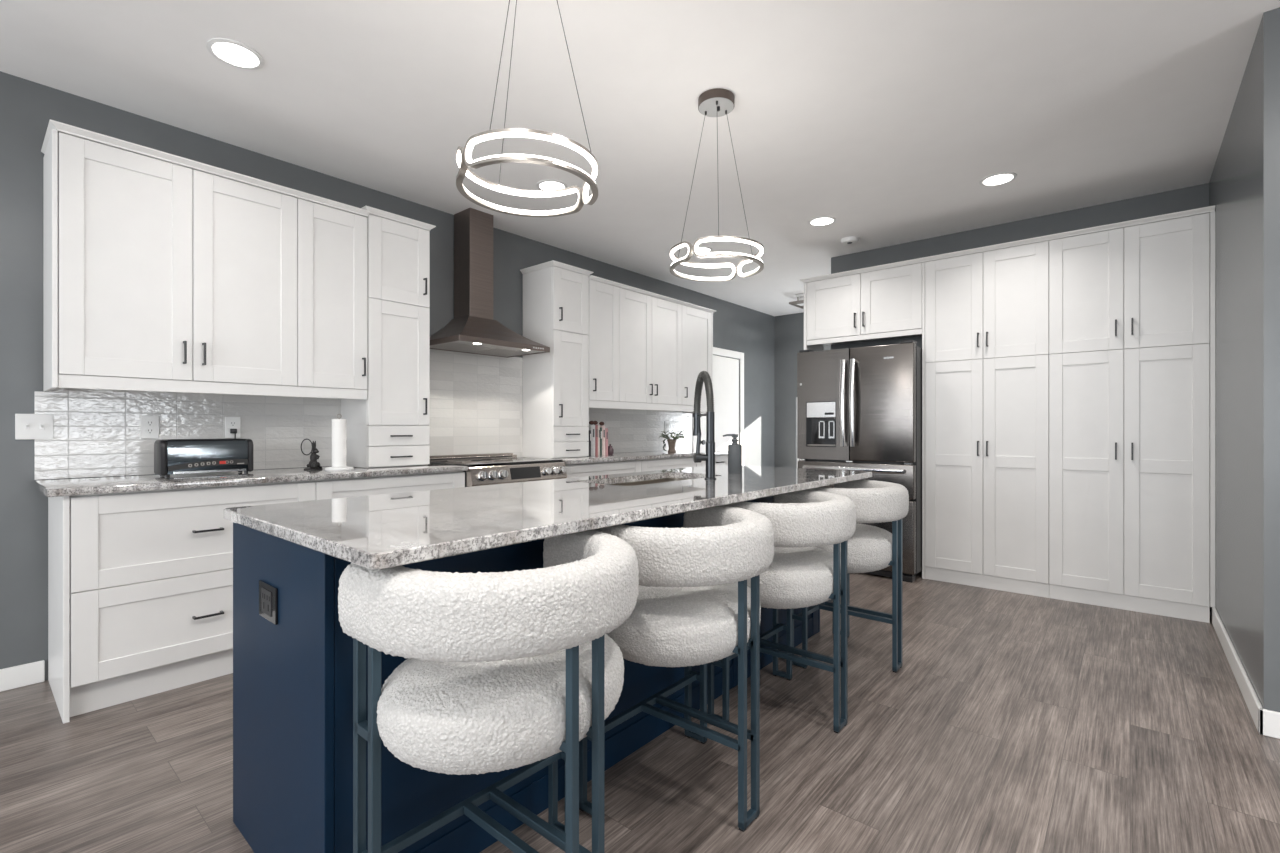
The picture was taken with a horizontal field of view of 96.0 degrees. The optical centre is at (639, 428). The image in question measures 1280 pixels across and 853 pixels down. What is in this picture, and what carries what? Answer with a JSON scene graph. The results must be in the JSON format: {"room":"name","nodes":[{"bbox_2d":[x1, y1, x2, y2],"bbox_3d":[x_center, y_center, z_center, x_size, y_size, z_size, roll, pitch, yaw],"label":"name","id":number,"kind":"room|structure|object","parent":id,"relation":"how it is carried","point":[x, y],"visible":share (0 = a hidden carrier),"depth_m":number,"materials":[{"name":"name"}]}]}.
{"room":"kitchen","nodes":[
{"label":"kitchen","id":0,"kind":"room"},
{"bbox_2d":[0,71,774,680],"bbox_3d":[-1.833,-0.206,3.661,0.120,2.672,11.440,0,0,40],"label":"wall","id":1,"kind":"structure","parent":0,"point":[27,107],"depth_m":2.58,"materials":[{"name":"grey paint"}]},
{"bbox_2d":[0,660,44,691],"bbox_3d":[-1.782,1.083,3.618,0.014,0.095,11.200,0,0,40],"label":"baseboard","id":2,"kind":"structure","parent":1,"relation":"attached to","point":[23,675],"depth_m":2.52,"materials":[{"name":"white paint"}]},
{"bbox_2d":[15,414,52,439],"bbox_3d":[-2.682,-0.011,2.552,0.024,0.113,0.116,0,0,40],"label":"light switch","id":3,"kind":"object","parent":1,"relation":"attached to","point":[27,426],"visible":1,"depth_m":2.55,"materials":[{"name":"white plastic"}]},
{"bbox_2d":[43,129,296,391],"bbox_3d":[-2.222,-0.692,2.790,0.416,1.047,0.903,0,0,40],"label":"upper cabinet","id":4,"kind":"object","parent":1,"relation":"attached to","point":[167,271],"depth_m":2.60,"materials":[{"name":"white paint"}]},
{"bbox_2d":[58,374,366,399],"bbox_3d":[-1.977,-0.196,2.833,0.026,0.054,1.251,0,0,40],"label":"rail","id":5,"kind":"object","parent":4,"relation":"attached to","point":[64,381],"visible":1,"depth_m":2.71,"materials":[{"name":"white paint"}]},
{"bbox_2d":[41,119,435,230],"bbox_3d":[-1.972,-1.241,3.081,0.399,0.052,1.687,0,0,40],"label":"crown molding","id":6,"kind":"structure","parent":4,"relation":"attached to","point":[64,128],"depth_m":2.74,"materials":[{"name":"white paint"}]},
{"bbox_2d":[297,199,366,389],"bbox_3d":[-1.806,-0.718,3.270,0.406,0.988,0.363,0,0,40],"label":"upper cabinet","id":7,"kind":"object","parent":1,"relation":"attached to","point":[331,242],"visible":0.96,"depth_m":3.15,"materials":[{"name":"white paint"}]},
{"bbox_2d":[34,349,691,479],"bbox_3d":[-1.055,-0.172,4.476,0.008,0.796,5.040,0,0,40],"label":"backsplash","id":8,"kind":"structure","parent":1,"relation":"attached to","point":[476,402],"depth_m":3.32,"materials":[{"name":"tile"}]},
{"bbox_2d":[141,416,158,438],"bbox_3d":[-2.426,-0.009,2.851,0.008,0.114,0.070,0,0,40],"label":"wall outlet","id":9,"kind":"object","parent":8,"relation":"attached to","point":[149,424],"visible":1,"depth_m":2.85,"materials":[{"name":"white plastic"}]},
{"bbox_2d":[146,420,153,426],"bbox_3d":[-2.424,-0.029,2.849,0.002,0.033,0.033,0,0,40],"label":"socket","id":10,"kind":"object","parent":9,"relation":"attached to","point":[149,423],"depth_m":2.85,"materials":[{"name":"white plastic"}]},
{"bbox_2d":[146,428,153,433],"bbox_3d":[-2.424,0.011,2.849,0.002,0.033,0.033,0,0,40],"label":"socket","id":11,"kind":"object","parent":9,"relation":"attached to","point":[148,430],"depth_m":2.85,"materials":[{"name":"white plastic"}]},
{"bbox_2d":[225,417,239,437],"bbox_3d":[-2.202,-0.009,3.115,0.008,0.114,0.070,0,0,40],"label":"wall outlet","id":12,"kind":"object","parent":8,"relation":"attached to","point":[230,422],"visible":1,"depth_m":3.11,"materials":[{"name":"white plastic"}]},
{"bbox_2d":[229,421,236,426],"bbox_3d":[-2.200,-0.029,3.113,0.002,0.033,0.033,0,0,40],"label":"socket","id":13,"kind":"object","parent":12,"relation":"attached to","point":[231,423],"depth_m":3.11,"materials":[{"name":"white plastic"}]},
{"bbox_2d":[664,421,668,431],"bbox_3d":[0.280,-0.025,6.032,0.008,0.114,0.070,0,0,40],"label":"wall outlet","id":14,"kind":"object","parent":8,"relation":"attached to","point":[666,423],"visible":0.89,"depth_m":6.02,"materials":[{"name":"white plastic"}]},
{"bbox_2d":[430,208,549,357],"bbox_3d":[-1.082,-1.049,4.048,0.503,0.986,0.740,0,0,40],"label":"range hood","id":15,"kind":"object","parent":1,"relation":"attached to","point":[473,329],"visible":0.98,"depth_m":4.05,"materials":[{"name":"brown metal"}]},
{"bbox_2d":[588,279,618,401],"bbox_3d":[-0.423,-0.723,4.896,0.406,0.978,0.355,0,0,40],"label":"upper cabinet","id":16,"kind":"object","parent":1,"relation":"attached to","point":[603,335],"visible":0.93,"depth_m":4.79,"materials":[{"name":"white paint"}]},
{"bbox_2d":[617,287,681,404],"bbox_3d":[-0.014,-0.723,5.376,0.406,0.978,0.903,0,0,40],"label":"upper cabinet","id":17,"kind":"object","parent":1,"relation":"attached to","point":[650,328],"visible":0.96,"depth_m":5.23,"materials":[{"name":"white paint"}]},
{"bbox_2d":[520,260,715,312],"bbox_3d":[-0.078,-1.241,5.306,0.399,0.052,2.241,0,0,40],"label":"crown molding","id":18,"kind":"structure","parent":17,"relation":"attached to","point":[595,278],"depth_m":4.77,"materials":[{"name":"white paint"}]},
{"bbox_2d":[589,400,706,411],"bbox_3d":[0.164,-0.203,5.350,0.026,0.060,1.809,0,0,40],"label":"rail","id":19,"kind":"object","parent":17,"relation":"attached to","point":[592,403],"visible":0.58,"depth_m":5.15,"materials":[{"name":"white paint"}]},
{"bbox_2d":[682,305,712,412],"bbox_3d":[0.456,-0.694,5.929,0.407,1.043,0.544,0,0,40],"label":"upper cabinet","id":20,"kind":"object","parent":1,"relation":"attached to","point":[696,323],"depth_m":5.78,"materials":[{"name":"white paint"}]},
{"bbox_2d":[692,347,743,464],"bbox_3d":[0.944,0.087,6.818,0.018,2.085,1.107,0,0,40],"label":"trim","id":21,"kind":"structure","parent":1,"relation":"attached to","point":[716,351],"depth_m":7.17,"materials":[{"name":"white paint"}]},
{"bbox_2d":[700,355,738,450],"bbox_3d":[0.943,0.128,6.818,0.106,1.988,0.929,0,0,40],"label":"door","id":22,"kind":"structure","parent":1,"relation":"in","point":[725,370],"depth_m":6.92,"materials":[{"name":"white paint"}]},
{"bbox_2d":[0,0,1279,315],"bbox_3d":[1.227,-1.592,1.056,8.300,0.100,11.600,0,0,40],"label":"ceiling","id":23,"kind":"structure","parent":0,"point":[884,119],"depth_m":2.67,"materials":[{"name":"paint"}]},
{"bbox_2d":[206,38,263,69],"bbox_3d":[-1.661,-1.538,2.368,0.196,0.006,0.196,0,0,40],"label":"recessed light","id":24,"kind":"object","parent":23,"relation":"in","point":[237,54],"visible":1,"depth_m":2.36,"materials":[{"name":"white plastic"}]},
{"bbox_2d":[456,0,597,216],"bbox_3d":[-0.349,-1.142,1.806,0.435,0.798,0.435,0,0,40],"label":"pendant light","id":25,"kind":"object","parent":23,"relation":"hanging from","point":[463,155],"visible":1,"depth_m":1.71,"materials":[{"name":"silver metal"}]},
{"bbox_2d":[536,179,567,190],"bbox_3d":[-0.558,-1.538,3.655,0.196,0.006,0.196,0,0,40],"label":"recessed light","id":26,"kind":"object","parent":23,"relation":"in","point":[549,184],"visible":0.83,"depth_m":3.63,"materials":[{"name":"white plastic"}]},
{"bbox_2d":[697,246,711,252],"bbox_3d":[0.525,-1.538,4.962,0.196,0.006,0.196,0,0,40],"label":"recessed light","id":27,"kind":"object","parent":23,"relation":"in","point":[701,249],"visible":0.5,"depth_m":4.94,"materials":[{"name":"white plastic"}]},
{"bbox_2d":[670,88,763,281],"bbox_3d":[0.356,-1.142,2.690,0.435,0.798,0.435,0,0,40],"label":"pendant light","id":28,"kind":"object","parent":23,"relation":"hanging from","point":[718,102],"visible":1,"depth_m":2.64,"materials":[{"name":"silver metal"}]},
{"bbox_2d":[789,293,803,308],"bbox_3d":[1.951,-1.487,6.612,0.356,0.110,0.356,0,0,40],"label":"flush ceiling light","id":29,"kind":"object","parent":23,"relation":"attached to","point":[800,297],"visible":0.31,"depth_m":6.58,"materials":[{"name":"silver metal"}]},
{"bbox_2d":[808,216,835,225],"bbox_3d":[1.349,-1.538,4.270,0.196,0.006,0.196,0,0,40],"label":"recessed light","id":30,"kind":"object","parent":23,"relation":"in","point":[823,220],"visible":1,"depth_m":4.27,"materials":[{"name":"white plastic"}]},
{"bbox_2d":[841,236,858,244],"bbox_3d":[1.704,-1.522,4.675,0.140,0.040,0.140,0,0,40],"label":"smoke detector","id":31,"kind":"object","parent":23,"relation":"attached to","point":[850,240],"visible":1,"depth_m":4.63,"materials":[{"name":"white plastic"}]},
{"bbox_2d":[980,172,1016,185],"bbox_3d":[2.208,-1.538,3.553,0.196,0.006,0.196,0,0,40],"label":"recessed light","id":32,"kind":"object","parent":23,"relation":"in","point":[996,179],"visible":1,"depth_m":3.55,"materials":[{"name":"white plastic"}]},
{"bbox_2d":[0,571,1279,852],"bbox_3d":[1.227,1.160,1.056,8.300,0.060,11.600,0,0,40],"label":"floor","id":33,"kind":"structure","parent":0,"point":[1009,722],"depth_m":1.96,"materials":[{"name":"grey wood"}]},
{"bbox_2d":[48,481,315,723],"bbox_3d":[-2.133,0.694,2.732,0.626,0.873,0.900,0,0,40],"label":"base cabinet","id":34,"kind":"object","parent":33,"relation":"on","point":[151,572],"depth_m":2.41,"materials":[{"name":"white paint"}]},
{"bbox_2d":[34,463,467,496],"bbox_3d":[-1.872,0.241,3.041,0.623,0.030,1.800,0,0,40],"label":"countertop","id":35,"kind":"structure","parent":34,"relation":"on","point":[132,483],"depth_m":2.68,"materials":[{"name":"grey stone"}]},
{"bbox_2d":[154,429,253,476],"bbox_3d":[-2.200,0.112,2.894,0.280,0.228,0.376,0,0,40],"label":"toaster","id":36,"kind":"object","parent":35,"relation":"on","point":[171,456],"visible":1,"depth_m":2.79,"materials":[{"name":"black metal"}]},
{"bbox_2d":[174,468,245,473],"bbox_3d":[-2.093,0.206,2.813,0.004,0.012,0.291,0,0,40],"label":"tray","id":37,"kind":"object","parent":36,"relation":"on","point":[176,470],"depth_m":2.79,"materials":[{"name":"metal"}]},
{"bbox_2d":[301,439,322,469],"bbox_3d":[-1.817,0.140,3.203,0.100,0.172,0.094,0,0,40],"label":"figurine","id":38,"kind":"object","parent":35,"relation":"on","point":[313,464],"visible":1,"depth_m":3.19,"materials":[{"name":"metal"}]},
{"bbox_2d":[325,414,352,470],"bbox_3d":[-1.648,0.071,3.155,0.140,0.309,0.140,0,0,40],"label":"paper towel holder","id":39,"kind":"object","parent":35,"relation":"on","point":[346,468],"visible":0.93,"depth_m":3.11,"materials":[{"name":"white plastic"}]},
{"bbox_2d":[332,419,346,466],"bbox_3d":[-1.648,0.076,3.155,0.073,0.258,0.073,0,0,40],"label":"paper towel roll","id":40,"kind":"object","parent":39,"relation":"on","point":[339,426],"visible":1,"depth_m":3.13,"materials":[{"name":"white paper"}]},
{"bbox_2d":[341,214,429,467],"bbox_3d":[-1.563,-0.505,3.556,0.406,1.462,0.379,0,0,40],"label":"cabinet","id":41,"kind":"object","parent":35,"relation":"on","point":[390,428],"visible":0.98,"depth_m":3.43,"materials":[{"name":"white paint"}]},
{"bbox_2d":[314,471,464,499],"bbox_3d":[-1.564,0.694,3.400,0.625,0.873,0.850,0,0,40],"label":"base cabinet","id":42,"kind":"object","parent":33,"relation":"on","point":[364,486],"visible":0.11,"depth_m":3.17,"materials":[{"name":"white paint"}]},
{"bbox_2d":[338,530,638,852],"bbox_3d":[-0.278,0.700,1.300,0.521,0.860,0.645,0,0,40],"label":"bar stool","id":43,"kind":"object","parent":33,"relation":"on","point":[502,671],"visible":0.97,"depth_m":1.12,"materials":[{"name":"beige fabric"}]},
{"bbox_2d":[430,453,566,486],"bbox_3d":[-1.004,0.657,3.996,0.690,0.945,0.775,0,0,40],"label":"range","id":44,"kind":"object","parent":33,"relation":"on","point":[491,468],"visible":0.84,"depth_m":3.85,"materials":[{"name":"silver metal"}]},
{"bbox_2d":[430,457,562,466],"bbox_3d":[-0.999,0.226,3.993,0.520,0.016,0.775,0,0,40],"label":"cooktop","id":45,"kind":"object","parent":44,"relation":"in","point":[463,461],"depth_m":3.94,"materials":[{"name":"black glass"}]},
{"bbox_2d":[233,496,819,852],"bbox_3d":[-0.096,0.694,2.447,0.682,0.873,2.597,0,0,40],"label":"kitchen island","id":46,"kind":"object","parent":33,"relation":"on","point":[293,677],"visible":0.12,"depth_m":1.44,"materials":[{"name":"blue paint"}]},
{"bbox_2d":[259,580,277,624],"bbox_3d":[-0.941,0.437,1.456,0.124,0.090,0.009,0,0,40],"label":"power outlet","id":47,"kind":"object","parent":46,"relation":"attached to","point":[268,594],"visible":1,"depth_m":1.44,"materials":[{"name":"black plastic"}]},
{"bbox_2d":[261,588,271,616],"bbox_3d":[-0.943,0.437,1.454,0.070,0.062,0.002,0,0,40],"label":"socket","id":48,"kind":"object","parent":47,"relation":"attached to","point":[266,593],"depth_m":1.45,"materials":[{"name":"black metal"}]},
{"bbox_2d":[224,465,871,568],"bbox_3d":[0.024,0.241,2.352,0.932,0.030,2.657,0,0,40],"label":"island countertop","id":49,"kind":"structure","parent":46,"relation":"on","point":[382,531],"depth_m":1.60,"materials":[{"name":"grey stone"}]},
{"bbox_2d":[608,478,687,485],"bbox_3d":[0.063,0.349,2.651,0.370,0.184,0.760,0,0,40],"label":"sink","id":50,"kind":"object","parent":49,"relation":"in","point":[664,479],"visible":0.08,"depth_m":2.88,"materials":[{"name":"metal"}]},
{"bbox_2d":[693,371,715,479],"bbox_3d":[0.276,-0.023,2.689,0.103,0.498,0.238,0,0,-11],"label":"faucet","id":51,"kind":"object","parent":49,"relation":"on","point":[703,376],"visible":1,"depth_m":2.59,"materials":[{"name":"black metal"}]},
{"bbox_2d":[723,434,741,473],"bbox_3d":[0.480,0.126,2.960,0.085,0.201,0.079,0,0,40],"label":"soap dispenser","id":52,"kind":"object","parent":49,"relation":"on","point":[734,450],"visible":0.99,"depth_m":2.93,"materials":[{"name":"grey ceramic"}]},
{"bbox_2d":[728,445,741,473],"bbox_3d":[0.488,0.153,2.958,0.072,0.145,0.072,0,0,40],"label":"bottle","id":53,"kind":"object","parent":52,"relation":"attached to","point":[734,451],"depth_m":2.93,"materials":[{"name":"grey ceramic"}]},
{"bbox_2d":[565,460,640,477],"bbox_3d":[-0.490,0.694,4.662,0.625,0.873,0.894,0,0,40],"label":"base cabinet","id":54,"kind":"object","parent":33,"relation":"on","point":[617,467],"visible":0.1,"depth_m":4.47,"materials":[{"name":"white paint"}]},
{"bbox_2d":[523,450,727,464],"bbox_3d":[-0.029,0.241,5.207,0.623,0.030,2.327,0,0,40],"label":"countertop","id":55,"kind":"structure","parent":54,"relation":"on","point":[627,456],"depth_m":4.91,"materials":[{"name":"grey stone"}]},
{"bbox_2d":[523,266,588,458],"bbox_3d":[-0.663,-0.505,4.614,0.406,1.462,0.374,0,0,40],"label":"cabinet","id":56,"kind":"object","parent":55,"relation":"on","point":[555,299],"visible":1,"depth_m":4.49,"materials":[{"name":"white paint"}]},
{"bbox_2d":[587,430,590,455],"bbox_3d":[-0.479,0.118,4.892,0.170,0.215,0.019,0,0,40],"label":"book","id":57,"kind":"object","parent":55,"relation":"on","point":[589,441],"visible":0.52,"depth_m":4.83,"materials":[{"name":"paper"}]},
{"bbox_2d":[587,425,594,455],"bbox_3d":[-0.456,0.095,4.919,0.170,0.262,0.049,0,0,40],"label":"book","id":58,"kind":"object","parent":55,"relation":"on","point":[591,427],"visible":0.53,"depth_m":4.86,"materials":[{"name":"paper"}]},
{"bbox_2d":[595,425,597,455],"bbox_3d":[-0.429,0.095,4.950,0.170,0.262,0.029,0,0,40],"label":"book","id":59,"kind":"object","parent":55,"relation":"on","point":[596,426],"visible":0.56,"depth_m":4.89,"materials":[{"name":"paper"}]},
{"bbox_2d":[598,426,599,454],"bbox_3d":[-0.412,0.098,4.970,0.170,0.255,0.021,0,0,40],"label":"book","id":60,"kind":"object","parent":55,"relation":"on","point":[598,426],"visible":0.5,"depth_m":4.91,"materials":[{"name":"paper"}]},
{"bbox_2d":[600,427,601,454],"bbox_3d":[-0.396,0.106,4.990,0.170,0.240,0.027,0,0,40],"label":"book","id":61,"kind":"object","parent":55,"relation":"on","point":[600,427],"visible":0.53,"depth_m":4.93,"materials":[{"name":"paper"}]},
{"bbox_2d":[600,426,604,454],"bbox_3d":[-0.373,0.098,5.016,0.170,0.255,0.039,0,0,40],"label":"book","id":62,"kind":"object","parent":55,"relation":"on","point":[603,427],"visible":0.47,"depth_m":4.96,"materials":[{"name":"paper"}]},
{"bbox_2d":[605,428,607,454],"bbox_3d":[-0.349,0.110,5.045,0.170,0.232,0.033,0,0,40],"label":"book","id":63,"kind":"object","parent":55,"relation":"on","point":[606,429],"visible":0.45,"depth_m":4.98,"materials":[{"name":"paper"}]},
{"bbox_2d":[608,444,613,454],"bbox_3d":[-0.261,0.178,5.048,0.062,0.095,0.062,0,0,40],"label":"jar","id":64,"kind":"object","parent":55,"relation":"on","point":[610,448],"visible":0.93,"depth_m":5.03,"materials":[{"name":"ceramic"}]},
{"bbox_2d":[659,430,684,451],"bbox_3d":[0.332,0.116,5.632,0.266,0.219,0.290,0,0,11],"label":"potted plant","id":65,"kind":"object","parent":55,"relation":"on","point":[671,442],"visible":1,"depth_m":5.61,"materials":[{"name":"grey plant"}]},
{"bbox_2d":[640,457,701,471],"bbox_3d":[0.089,0.694,5.342,0.625,0.873,0.888,0,0,40],"label":"base cabinet","id":66,"kind":"object","parent":33,"relation":"on","point":[680,462],"visible":0.12,"depth_m":5.10,"materials":[{"name":"white paint"}]},
{"bbox_2d":[579,505,773,831],"bbox_3d":[0.144,0.700,1.796,0.521,0.860,0.645,0,0,40],"label":"bar stool","id":67,"kind":"object","parent":33,"relation":"on","point":[695,605],"visible":0.8,"depth_m":1.61,"materials":[{"name":"beige fabric"}]},
{"bbox_2d":[702,454,727,465],"bbox_3d":[0.546,0.694,5.879,0.625,0.873,0.517,0,0,40],"label":"base cabinet","id":68,"kind":"object","parent":33,"relation":"on","point":[719,459],"visible":0.16,"depth_m":5.75,"materials":[{"name":"white paint"}]},
{"bbox_2d":[707,490,855,732],"bbox_3d":[0.589,0.700,2.318,0.521,0.860,0.645,0,0,40],"label":"bar stool","id":69,"kind":"object","parent":33,"relation":"on","point":[801,574],"visible":0.74,"depth_m":2.14,"materials":[{"name":"beige fabric"}]},
{"bbox_2d":[792,480,908,672],"bbox_3d":[1.041,0.700,2.850,0.521,0.860,0.645,0,0,40],"label":"bar stool","id":70,"kind":"object","parent":33,"relation":"on","point":[870,548],"visible":0.52,"depth_m":2.67,"materials":[{"name":"beige fabric"}]},
{"bbox_2d":[797,340,921,582],"bbox_3d":[1.814,0.237,4.687,0.909,1.785,0.622,0,0,40],"label":"refrigerator","id":71,"kind":"object","parent":33,"relation":"on","point":[859,408],"visible":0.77,"depth_m":4.40,"materials":[{"name":"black metal"}]},
{"bbox_2d":[922,262,924,578],"bbox_3d":[2.256,-0.063,4.483,0.018,2.386,0.364,0,0,40],"label":"end panel","id":72,"kind":"object","parent":33,"relation":"on","point":[923,264],"visible":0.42,"depth_m":4.34,"materials":[{"name":"white paint"}]},
{"bbox_2d":[807,329,921,345],"bbox_3d":[1.791,-0.739,4.662,0.917,0.040,0.026,0,0,40],"label":"rail","id":73,"kind":"object","parent":72,"relation":"attached to","point":[915,331],"visible":1,"depth_m":4.63,"materials":[{"name":"white paint"}]},
{"bbox_2d":[925,241,1048,597],"bbox_3d":[2.544,-0.065,4.216,0.763,2.389,0.397,0,0,40],"label":"pantry cabinet","id":74,"kind":"object","parent":33,"relation":"on","point":[987,313],"visible":1,"depth_m":4.08,"materials":[{"name":"white paint"}]},
{"bbox_2d":[1049,211,1214,622],"bbox_3d":[3.136,-0.065,3.713,0.788,2.389,0.397,0,0,40],"label":"pantry cabinet","id":75,"kind":"object","parent":33,"relation":"on","point":[1129,307],"depth_m":3.56,"materials":[{"name":"white paint"}]},
{"bbox_2d":[775,312,830,467],"bbox_3d":[2.558,-0.206,7.356,1.779,2.672,0.120,0,0,40],"label":"wall","id":76,"kind":"structure","parent":0,"point":[789,329],"depth_m":7.76,"materials":[{"name":"grey paint"}]},
{"bbox_2d":[831,183,1208,349],"bbox_3d":[2.727,-0.206,4.403,2.546,2.672,0.120,0,0,40],"label":"wall","id":77,"kind":"structure","parent":0,"point":[1193,197],"depth_m":4.24,"materials":[{"name":"grey paint"}]},
{"bbox_2d":[807,263,921,344],"bbox_3d":[1.887,-1.010,4.775,0.917,0.499,0.397,0,0,40],"label":"upper cabinet","id":78,"kind":"object","parent":77,"relation":"attached to","point":[885,300],"visible":0.98,"depth_m":4.62,"materials":[{"name":"white paint"}]},
{"bbox_2d":[804,283,823,350],"bbox_3d":[1.538,-0.063,5.094,0.026,2.386,0.364,0,0,40],"label":"end panel","id":79,"kind":"object","parent":78,"relation":"attached to","point":[820,347],"visible":0.18,"depth_m":4.96,"materials":[{"name":"white paint"}]},
{"bbox_2d":[800,205,1214,282],"bbox_3d":[2.468,-1.274,4.285,2.542,0.027,0.390,0,0,40],"label":"crown molding","id":80,"kind":"structure","parent":78,"relation":"attached to","point":[1204,210],"depth_m":3.91,"materials":[{"name":"white paint"}]},
{"bbox_2d":[1209,7,1279,711],"bbox_3d":[4.439,-0.206,1.593,3.944,2.672,1.940,0,0,40],"label":"wall","id":81,"kind":"structure","parent":0,"point":[1244,183],"depth_m":2.38,"materials":[{"name":"grey paint"}]},
{"bbox_2d":[1212,607,1279,738],"bbox_3d":[4.268,1.083,1.495,3.838,0.095,1.598,0,0,40],"label":"baseboard","id":82,"kind":"structure","parent":81,"relation":"attached to","point":[1267,722],"depth_m":2.33,"materials":[{"name":"white paint"}]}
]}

